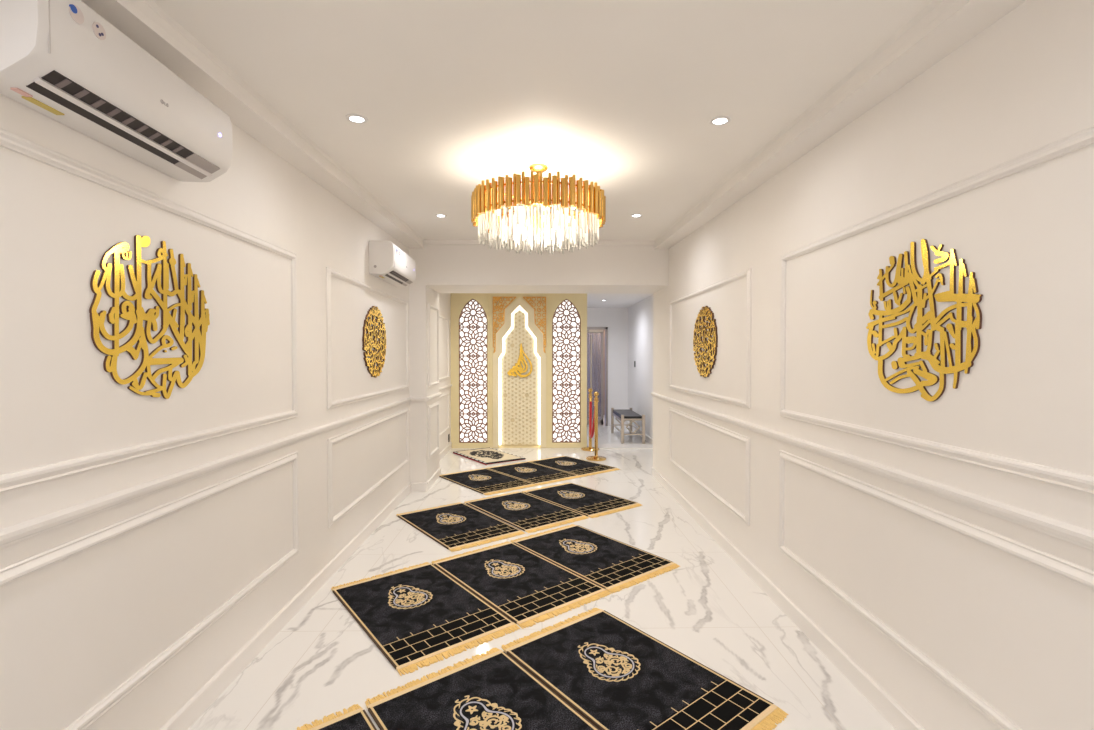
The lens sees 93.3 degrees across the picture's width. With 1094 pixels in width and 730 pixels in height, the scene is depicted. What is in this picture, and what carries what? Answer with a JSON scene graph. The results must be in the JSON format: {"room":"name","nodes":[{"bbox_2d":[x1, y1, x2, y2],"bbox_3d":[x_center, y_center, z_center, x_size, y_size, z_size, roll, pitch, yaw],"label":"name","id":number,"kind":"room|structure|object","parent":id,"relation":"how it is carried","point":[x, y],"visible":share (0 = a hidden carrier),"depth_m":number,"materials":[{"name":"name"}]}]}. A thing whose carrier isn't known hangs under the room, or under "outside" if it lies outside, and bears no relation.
{"room":"mosque","nodes":[
{"label":"mosque","id":0,"kind":"room"},
{"bbox_2d":[0,94,450,729],"bbox_3d":[-1.544,-0.050,2.883,0.150,3.000,11.020,0,1,-1],"label":"wall","id":1,"kind":"structure","parent":0,"point":[75,628],"depth_m":1.98,"materials":[{"name":"paint"}]},
{"bbox_2d":[0,0,232,181],"bbox_3d":[-1.341,-0.856,1.647,0.212,0.286,0.802,0,1,-1],"label":"air conditioner","id":2,"kind":"object","parent":1,"relation":"attached to","point":[61,60],"visible":1,"depth_m":1.49,"materials":[{"name":"white plastic"}]},
{"bbox_2d":[69,4,76,13],"bbox_3d":[-1.232,-0.925,1.343,0.006,0.020,0.020,0,1,-1],"label":"print","id":3,"kind":"object","parent":2,"relation":"on","point":[72,7],"depth_m":1.34},
{"bbox_2d":[174,161,206,178],"bbox_3d":[-1.325,-0.726,1.925,0.025,0.016,0.151,0,1,-1],"label":"outlet","id":4,"kind":"object","parent":2,"relation":"attached to","point":[188,167],"depth_m":1.92,"materials":[{"name":"grey plastic"}]},
{"bbox_2d":[185,153,219,173],"bbox_3d":[-1.282,-0.750,1.926,0.036,0.022,0.151,0,1,-1],"label":"outlet","id":5,"kind":"object","parent":2,"relation":"attached to","point":[202,163],"depth_m":1.92,"materials":[{"name":"grey plastic"}]},
{"bbox_2d":[0,128,297,492],"bbox_3d":[-1.442,-0.154,1.955,0.021,0.956,2.125,0,1,-1],"label":"trim","id":6,"kind":"structure","parent":1,"relation":"attached to","point":[9,140],"depth_m":1.81,"materials":[{"name":"paint"}]},
{"bbox_2d":[89,235,209,398],"bbox_3d":[-1.448,-0.169,1.926,0.008,0.598,0.588,0,1,-1],"label":"plaque","id":7,"kind":"object","parent":1,"relation":"attached to","point":[135,315],"visible":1,"depth_m":1.88,"materials":[{"name":"gold mirror"}]},
{"bbox_2d":[0,452,298,729],"bbox_3d":[-1.442,0.827,1.972,0.021,0.602,2.125,0,1,-1],"label":"trim","id":8,"kind":"structure","parent":1,"relation":"attached to","point":[12,572],"depth_m":1.89,"materials":[{"name":"paint"}]},
{"bbox_2d":[0,397,411,548],"bbox_3d":[-1.430,0.454,1.544,0.030,0.048,8.320,0,1,-1],"label":"trim","id":9,"kind":"structure","parent":1,"relation":"attached to","point":[19,532],"depth_m":1.84,"materials":[{"name":"paint"}]},
{"bbox_2d":[81,0,423,247],"bbox_3d":[-1.357,-1.125,1.517,0.177,0.343,8.320,0,1,-1],"label":"trim","id":10,"kind":"structure","parent":1,"relation":"attached to","point":[144,22],"depth_m":2.22,"materials":[{"name":"paint"}]},
{"bbox_2d":[159,483,410,729],"bbox_3d":[-1.436,1.422,1.560,0.018,0.102,8.320,0,1,-1],"label":"baseboard","id":11,"kind":"structure","parent":1,"relation":"attached to","point":[202,700],"depth_m":2.67,"materials":[{"name":"paint"}]},
{"bbox_2d":[326,267,408,408],"bbox_3d":[-1.487,-0.199,4.527,0.021,0.956,2.130,0,1,-1],"label":"trim","id":12,"kind":"structure","parent":1,"relation":"attached to","point":[329,271],"depth_m":3.70,"materials":[{"name":"paint"}]},
{"bbox_2d":[327,408,408,527],"bbox_3d":[-1.487,0.782,4.544,0.021,0.602,2.130,0,1,-1],"label":"trim","id":13,"kind":"structure","parent":1,"relation":"attached to","point":[332,520],"depth_m":3.93,"materials":[{"name":"paint"}]},
{"bbox_2d":[362,306,385,377],"bbox_3d":[-1.488,-0.199,4.471,0.017,0.618,0.610,0,1,-1],"label":"disc","id":14,"kind":"object","parent":1,"relation":"attached to","point":[368,343],"visible":1,"depth_m":4.43,"materials":[{"name":"gold mirror"}]},
{"bbox_2d":[369,240,415,286],"bbox_3d":[-1.395,-0.909,4.726,0.212,0.286,0.802,0,1,-1],"label":"air conditioner","id":15,"kind":"object","parent":1,"relation":"attached to","point":[388,262],"visible":1,"depth_m":4.38,"materials":[{"name":"white plastic"}]},
{"bbox_2d":[439,314,448,380],"bbox_3d":[-1.536,-0.248,7.346,0.021,0.956,1.590,0,1,-1],"label":"trim","id":16,"kind":"structure","parent":1,"relation":"attached to","point":[440,316],"depth_m":8.09,"materials":[{"name":"paint"}]},
{"bbox_2d":[439,391,448,436],"bbox_3d":[-1.536,0.733,7.363,0.021,0.602,1.590,0,1,-1],"label":"trim","id":17,"kind":"structure","parent":1,"relation":"attached to","point":[446,393],"depth_m":7.96,"materials":[{"name":"paint"}]},
{"bbox_2d":[439,384,451,390],"bbox_3d":[-1.532,0.352,7.422,0.030,0.048,1.920,0,1,-1],"label":"trim","id":18,"kind":"structure","parent":1,"relation":"attached to","point":[450,385],"depth_m":7.77,"materials":[{"name":"paint"}]},
{"bbox_2d":[440,442,451,459],"bbox_3d":[-1.538,1.320,7.438,0.018,0.102,1.920,0,1,-1],"label":"baseboard","id":19,"kind":"structure","parent":1,"relation":"attached to","point":[448,447],"depth_m":7.85,"materials":[{"name":"paint"}]},
{"bbox_2d":[450,293,586,447],"bbox_3d":[-0.456,0.088,8.446,2.218,2.530,0.060,0,1,-1],"label":"wall","id":20,"kind":"structure","parent":0,"point":[458,300],"depth_m":8.41,"materials":[{"name":"beige paint"}]},
{"bbox_2d":[459,299,487,442],"bbox_3d":[-1.202,0.096,8.441,0.464,2.350,0.040,0,1,-1],"label":"lattice screen","id":21,"kind":"object","parent":20,"relation":"attached to","point":[473,410],"visible":1,"depth_m":8.44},
{"bbox_2d":[452,444,497,447],"bbox_3d":[-1.175,1.323,8.420,0.738,0.060,0.010,0,1,-1],"label":"baseboard","id":22,"kind":"structure","parent":20,"relation":"attached to","point":[453,445],"depth_m":8.41,"materials":[{"name":"beige paint"}]},
{"bbox_2d":[488,293,488,442],"bbox_3d":[-0.952,0.044,8.401,0.012,2.440,0.012,0,1,-1],"label":"trim","id":23,"kind":"structure","parent":20,"relation":"attached to","point":[488,293],"depth_m":8.39,"materials":[{"name":"gold paint"}]},
{"bbox_2d":[491,293,492,442],"bbox_3d":[-0.900,0.044,8.402,0.023,2.440,0.012,0,1,-1],"label":"trim","id":24,"kind":"structure","parent":20,"relation":"attached to","point":[491,293],"depth_m":8.40,"materials":[{"name":"gold paint"}]},
{"bbox_2d":[493,297,545,447],"bbox_3d":[-0.447,0.116,8.432,0.866,2.450,0.090,0,1,-1],"label":"niche","id":25,"kind":"object","parent":20,"relation":"attached to","point":[519,403],"visible":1,"depth_m":8.45,"materials":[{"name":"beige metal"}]},
{"bbox_2d":[507,343,532,376],"bbox_3d":[-0.443,-0.076,8.444,0.412,0.557,0.030,0,1,-1],"label":"calligraphy emblem","id":26,"kind":"object","parent":25,"relation":"attached to","point":[515,368],"visible":1,"depth_m":8.43,"materials":[{"name":"gold metal"}]},
{"bbox_2d":[547,293,547,441],"bbox_3d":[0.007,0.043,8.417,0.023,2.440,0.012,0,1,-1],"label":"trim","id":27,"kind":"structure","parent":20,"relation":"attached to","point":[547,293],"depth_m":8.41,"materials":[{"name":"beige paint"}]},
{"bbox_2d":[550,293,550,441],"bbox_3d":[0.059,0.043,8.418,0.012,2.440,0.012,0,1,-1],"label":"trim","id":28,"kind":"structure","parent":20,"relation":"attached to","point":[550,293],"depth_m":8.41,"materials":[{"name":"gold paint"}]},
{"bbox_2d":[542,444,586,447],"bbox_3d":[0.283,1.323,8.445,0.740,0.060,0.010,0,1,-1],"label":"baseboard","id":29,"kind":"structure","parent":20,"relation":"attached to","point":[547,445],"depth_m":8.44,"materials":[{"name":"beige paint"}]},
{"bbox_2d":[552,299,580,442],"bbox_3d":[0.318,0.096,8.468,0.464,2.350,0.040,0,1,-1],"label":"lattice screen","id":30,"kind":"object","parent":20,"relation":"attached to","point":[566,321],"visible":1,"depth_m":8.46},
{"bbox_2d":[188,415,895,729],"bbox_3d":[0.203,1.407,5.365,3.468,0.001,15.870,0,1,-1],"label":"floor","id":31,"kind":"structure","parent":0,"point":[322,663],"depth_m":2.85,"materials":[{"name":"white stone"}]},
{"bbox_2d":[297,704,376,729],"bbox_3d":[-0.722,1.466,1.558,0.686,0.012,1.174,-1,1,-38],"label":"mat","id":32,"kind":"object","parent":31,"relation":"on","point":[355,717],"visible":1,"depth_m":2.10,"materials":[{"name":"fabric"}]},
{"bbox_2d":[409,245,439,481],"bbox_3d":[-1.433,-0.106,6.075,0.183,3.000,0.760,0,1,-1],"label":"wall pier","id":33,"kind":"object","parent":31,"relation":"on","point":[422,468],"visible":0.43,"depth_m":5.71,"materials":[{"name":"paint"}]},
{"bbox_2d":[410,397,425,401],"bbox_3d":[-1.426,0.382,5.689,0.183,0.048,0.030,0,1,-1],"label":"trim","id":34,"kind":"structure","parent":33,"relation":"attached to","point":[414,399],"depth_m":5.68,"materials":[{"name":"paint"}]},
{"bbox_2d":[410,482,426,491],"bbox_3d":[-1.426,1.350,5.711,0.183,0.102,0.018,0,1,-1],"label":"baseboard","id":35,"kind":"object","parent":33,"relation":"attached to","point":[415,486],"visible":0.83,"depth_m":5.71,"materials":[{"name":"paint"}]},
{"bbox_2d":[428,303,438,387],"bbox_3d":[-1.331,-0.226,6.075,0.021,0.956,0.580,0,1,-1],"label":"trim","id":36,"kind":"structure","parent":33,"relation":"attached to","point":[434,307],"depth_m":5.99,"materials":[{"name":"paint"}]},
{"bbox_2d":[428,401,438,458],"bbox_3d":[-1.331,0.755,6.092,0.021,0.602,0.580,0,1,-1],"label":"trim","id":37,"kind":"structure","parent":33,"relation":"attached to","point":[430,454],"depth_m":5.89,"materials":[{"name":"paint"}]},
{"bbox_2d":[427,468,440,490],"bbox_3d":[-1.332,1.343,6.102,0.018,0.102,0.760,0,1,-1],"label":"baseboard","id":38,"kind":"structure","parent":33,"relation":"attached to","point":[435,476],"depth_m":6.04,"materials":[{"name":"paint"}]},
{"bbox_2d":[426,393,441,401],"bbox_3d":[-1.326,0.375,6.085,0.030,0.048,0.760,0,1,-1],"label":"trim","id":39,"kind":"structure","parent":33,"relation":"attached to","point":[434,396],"depth_m":5.99,"materials":[{"name":"paint"}]},
{"bbox_2d":[331,562,519,675],"bbox_3d":[-0.774,1.440,3.086,0.686,0.012,1.174,-1,1,-38],"label":"mat","id":40,"kind":"object","parent":31,"relation":"on","point":[418,615],"visible":1,"depth_m":2.97,"materials":[{"name":"black carpet fabric"},{"name":"gold thread fabric"}]},
{"bbox_2d":[397,502,524,551],"bbox_3d":[-0.806,1.413,4.617,0.686,0.012,1.174,-1,1,-37],"label":"mat","id":41,"kind":"object","parent":31,"relation":"on","point":[458,526],"visible":1,"depth_m":4.51,"materials":[{"name":"black woven pile fabric"},{"name":"gold thread"},{"name":"pale gold fringe"}]},
{"bbox_2d":[365,648,599,729],"bbox_3d":[-0.169,1.459,1.988,0.686,0.012,1.174,-1,1,-38],"label":"mat","id":42,"kind":"object","parent":31,"relation":"on","point":[492,690],"visible":1,"depth_m":2.22,"materials":[{"name":"black woven pile fabric"},{"name":"gold thread"},{"name":"pale gold fringe"}]},
{"bbox_2d":[439,468,536,494],"bbox_3d":[-0.747,1.385,6.220,0.686,0.012,1.174,-1,1,-38],"label":"mat","id":43,"kind":"object","parent":31,"relation":"on","point":[485,481],"visible":1,"depth_m":6.13,"materials":[{"name":"black fabric"}]},
{"bbox_2d":[452,447,525,465],"bbox_3d":[-0.879,1.351,7.711,0.640,0.028,1.159,-1,1,-35],"label":"floral rug","id":44,"kind":"object","parent":31,"relation":"on","point":[486,456],"visible":1,"depth_m":7.57,"materials":[{"name":"fabric"}]},
{"bbox_2d":[431,541,610,628],"bbox_3d":[-0.221,1.432,3.504,0.686,0.012,1.174,-1,1,-38],"label":"mat","id":45,"kind":"object","parent":31,"relation":"on","point":[526,587],"visible":1,"depth_m":3.38,"materials":[{"name":"black woven pile fabric"},{"name":"gold thread"},{"name":"pale gold fringe"}]},
{"bbox_2d":[464,492,588,532],"bbox_3d":[-0.234,1.406,5.036,0.686,0.012,1.174,-1,1,-37],"label":"mat","id":46,"kind":"object","parent":31,"relation":"on","point":[528,513],"visible":1,"depth_m":4.95,"materials":[{"name":"black woven pile fabric"},{"name":"gold thread"},{"name":"pale gold fringe"}]},
{"bbox_2d":[487,462,580,484],"bbox_3d":[-0.201,1.377,6.647,0.686,0.012,1.174,-1,1,-38],"label":"mat","id":47,"kind":"object","parent":31,"relation":"on","point":[537,474],"visible":1,"depth_m":6.55,"materials":[{"name":"black fabric"}]},
{"bbox_2d":[527,456,619,476],"bbox_3d":[0.342,1.370,7.070,0.686,0.012,1.174,-1,1,-38],"label":"mat","id":48,"kind":"object","parent":31,"relation":"on","point":[582,468],"visible":1,"depth_m":7.03,"materials":[{"name":"black fabric"}]},
{"bbox_2d":[522,482,641,517],"bbox_3d":[0.339,1.399,5.441,0.686,0.012,1.174,-1,1,-37],"label":"mat","id":49,"kind":"object","parent":31,"relation":"on","point":[589,502],"visible":1,"depth_m":5.36,"materials":[{"name":"black woven pile fabric"},{"name":"gold thread"},{"name":"pale gold fringe"}]},
{"bbox_2d":[581,388,599,450],"bbox_3d":[0.694,0.863,8.265,0.292,0.986,0.292,0,1,-1],"label":"stanchion","id":50,"kind":"object","parent":31,"relation":"on","point":[590,448],"visible":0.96,"depth_m":8.24,"materials":[{"name":"gold metal"}]},
{"bbox_2d":[587,333,600,416],"bbox_3d":[0.956,0.021,12.601,0.713,2.480,0.083,0,1,-1],"label":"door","id":51,"kind":"structure","parent":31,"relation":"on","point":[596,337],"depth_m":12.58,"materials":[{"name":"grey wood"}]},
{"bbox_2d":[510,524,678,593],"bbox_3d":[0.324,1.425,3.927,0.686,0.012,1.174,-1,1,-38],"label":"mat","id":52,"kind":"object","parent":31,"relation":"on","point":[609,563],"visible":1,"depth_m":3.84,"materials":[{"name":"black woven pile fabric"},{"name":"gold thread"},{"name":"pale gold fringe"}]},
{"bbox_2d":[586,391,605,460],"bbox_3d":[0.715,0.876,7.500,0.292,0.986,0.292,0,1,-1],"label":"stanchion","id":53,"kind":"object","parent":31,"relation":"on","point":[596,457],"visible":1,"depth_m":7.48,"materials":[{"name":"gold metal"}]},
{"bbox_2d":[589,398,594,437],"bbox_3d":[0.693,0.820,7.881,0.078,0.597,0.717,0,1,-1],"label":"rope","id":54,"kind":"object","parent":53,"relation":"hanging from","point":[591,427],"visible":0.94,"depth_m":8.03,"materials":[{"name":"red fabric"}]},
{"bbox_2d":[587,444,652,448],"bbox_3d":[1.227,1.345,8.557,1.110,0.012,0.420,0,1,-1],"label":"threshold","id":55,"kind":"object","parent":31,"relation":"in","point":[600,446],"depth_m":8.50,"materials":[{"name":"white stone"}]},
{"bbox_2d":[611,408,644,443],"bbox_3d":[1.466,1.090,9.472,0.410,0.490,1.250,0,1,-1],"label":"bench","id":56,"kind":"object","parent":31,"relation":"on","point":[623,415],"visible":1,"depth_m":9.00,"materials":[{"name":"beige wood"}]},
{"bbox_2d":[501,608,787,729],"bbox_3d":[0.383,1.451,2.407,0.686,0.012,1.174,-1,1,-38],"label":"mat","id":57,"kind":"object","parent":31,"relation":"on","point":[615,674],"visible":1,"depth_m":2.37,"materials":[{"name":"black woven pile fabric"},{"name":"gold thread"},{"name":"pale gold fringe"}]},
{"bbox_2d":[153,0,932,240],"bbox_3d":[-0.012,-1.308,1.538,2.867,0.539,8.320,0,1,-1],"label":"ceiling","id":58,"kind":"structure","parent":0,"point":[622,96],"depth_m":2.16,"materials":[{"name":"paint"}]},
{"bbox_2d":[346,114,367,122],"bbox_3d":[-0.938,-1.215,2.548,0.104,0.008,0.104,0,3,-1],"label":"recessed light","id":59,"kind":"object","parent":58,"relation":"in","point":[356,118],"visible":1,"depth_m":2.54,"materials":[{"name":"white plastic"}]},
{"bbox_2d":[435,214,446,216],"bbox_3d":[-0.929,-1.311,4.532,0.104,0.008,0.104,0,3,-1],"label":"recessed light","id":60,"kind":"object","parent":58,"relation":"in","point":[437,215],"visible":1,"depth_m":4.52,"materials":[{"name":"white plastic"}]},
{"bbox_2d":[471,164,605,254],"bbox_3d":[-0.053,-0.992,3.263,0.842,0.518,0.842,0,1,-1],"label":"chandelier","id":61,"kind":"object","parent":58,"relation":"hanging from","point":[527,232],"visible":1,"depth_m":3.00,"materials":[{"name":"gold metal"}]},
{"bbox_2d":[631,214,641,216],"bbox_3d":[0.783,-1.309,4.522,0.104,0.008,0.104,0,3,-1],"label":"recessed light","id":62,"kind":"object","parent":58,"relation":"in","point":[632,215],"visible":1,"depth_m":4.52,"materials":[{"name":"white plastic"}]},
{"bbox_2d":[709,116,730,124],"bbox_3d":[0.861,-1.215,2.570,0.104,0.008,0.104,0,3,-1],"label":"recessed light","id":63,"kind":"object","parent":58,"relation":"in","point":[720,120],"visible":1,"depth_m":2.56,"materials":[{"name":"white plastic"}]},
{"bbox_2d":[426,245,668,293],"bbox_3d":[0.001,-1.248,6.080,2.684,0.717,0.760,0,1,-1],"label":"lintel","id":64,"kind":"object","parent":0,"point":[597,269],"visible":0.64,"depth_m":5.71,"materials":[{"name":"paint"}]},
{"bbox_2d":[423,240,654,244],"bbox_3d":[-0.084,-1.346,5.676,2.557,0.045,0.042,0,1,-1],"label":"trim","id":65,"kind":"structure","parent":64,"relation":"attached to","point":[425,242],"depth_m":5.67,"materials":[{"name":"paint"}]},
{"bbox_2d":[603,330,604,414],"bbox_3d":[1.121,-0.079,13.142,3.300,2.700,0.100,0,1,-1],"label":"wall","id":66,"kind":"structure","parent":0,"point":[604,330],"depth_m":13.11,"materials":[{"name":"paint"}]},
{"bbox_2d":[587,308,627,425],"bbox_3d":[0.721,0.041,11.137,2.030,2.530,0.100,0,1,-1],"label":"wall","id":67,"kind":"structure","parent":0,"point":[615,319],"depth_m":11.10,"materials":[{"name":"paint"}]},
{"bbox_2d":[587,327,607,425],"bbox_3d":[0.835,0.246,11.112,0.937,2.120,0.121,0,1,-1],"label":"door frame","id":68,"kind":"structure","parent":67,"relation":"in","point":[589,329],"depth_m":11.09,"materials":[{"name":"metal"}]},
{"bbox_2d":[587,294,652,307],"bbox_3d":[0.152,-1.244,8.809,3.448,0.120,4.690,0,1,-1],"label":"ceiling","id":69,"kind":"structure","parent":0,"point":[593,300],"depth_m":9.59,"materials":[{"name":"paint"}]},
{"bbox_2d":[628,295,652,438],"bbox_3d":[1.827,0.081,8.821,0.100,2.530,4.570,0,1,-1],"label":"wall","id":70,"kind":"structure","parent":0,"point":[640,315],"depth_m":9.63,"materials":[{"name":"paint"}]},
{"bbox_2d":[627,421,652,444],"bbox_3d":[1.768,1.295,8.841,0.018,0.102,4.570,0,1,-1],"label":"baseboard","id":71,"kind":"structure","parent":70,"relation":"attached to","point":[647,438],"depth_m":9.13,"materials":[{"name":"paint"}]},
{"bbox_2d":[653,0,1093,729],"bbox_3d":[1.490,-0.034,1.966,0.150,3.000,9.080,0,1,-1],"label":"wall","id":72,"kind":"structure","parent":0,"point":[1018,633],"depth_m":1.89,"materials":[{"name":"paint"}]},
{"bbox_2d":[693,306,717,377],"bbox_3d":[1.363,-0.199,4.468,0.017,0.618,0.610,0,1,-1],"label":"disc","id":73,"kind":"object","parent":72,"relation":"attached to","point":[711,344],"visible":1,"depth_m":4.42,"materials":[{"name":"gold mirror"}]},
{"bbox_2d":[669,407,749,525],"bbox_3d":[1.359,0.781,4.594,0.021,0.602,2.130,0,1,-1],"label":"trim","id":74,"kind":"structure","parent":72,"relation":"attached to","point":[745,518],"depth_m":3.96,"materials":[{"name":"paint"}]},
{"bbox_2d":[669,268,751,408],"bbox_3d":[1.359,-0.200,4.577,0.021,0.956,2.130,0,1,-1],"label":"trim","id":75,"kind":"structure","parent":72,"relation":"attached to","point":[747,273],"depth_m":3.81,"materials":[{"name":"paint"}]},
{"bbox_2d":[651,467,924,729],"bbox_3d":[1.406,1.415,1.990,0.018,0.102,9.080,0,1,-1],"label":"baseboard","id":76,"kind":"structure","parent":72,"relation":"attached to","point":[898,717],"depth_m":2.69,"materials":[{"name":"paint"}]},
{"bbox_2d":[654,0,1025,248],"bbox_3d":[1.333,-1.125,1.564,0.177,0.343,8.320,0,1,-1],"label":"trim","id":77,"kind":"structure","parent":72,"relation":"attached to","point":[943,26],"depth_m":2.12,"materials":[{"name":"paint"}]},
{"bbox_2d":[651,392,1093,550],"bbox_3d":[1.400,0.447,1.973,0.030,0.048,9.080,0,1,-1],"label":"trim","id":78,"kind":"structure","parent":72,"relation":"attached to","point":[1073,534],"depth_m":1.84,"materials":[{"name":"paint"}]},
{"bbox_2d":[866,239,982,401],"bbox_3d":[1.411,-0.171,1.976,0.008,0.608,0.586,0,1,-1],"label":"plaque","id":79,"kind":"object","parent":72,"relation":"attached to","point":[909,275],"visible":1,"depth_m":1.92,"materials":[{"name":"gold mirror"}]},
{"bbox_2d":[779,450,1093,729],"bbox_3d":[1.404,0.826,2.022,0.021,0.602,2.125,0,1,-1],"label":"trim","id":80,"kind":"structure","parent":72,"relation":"attached to","point":[1082,575],"depth_m":1.89,"materials":[{"name":"paint"}]},
{"bbox_2d":[780,125,1093,493],"bbox_3d":[1.404,-0.155,2.005,0.021,0.956,2.125,0,1,-1],"label":"trim","id":81,"kind":"structure","parent":72,"relation":"attached to","point":[1085,137],"depth_m":1.79,"materials":[{"name":"paint"}]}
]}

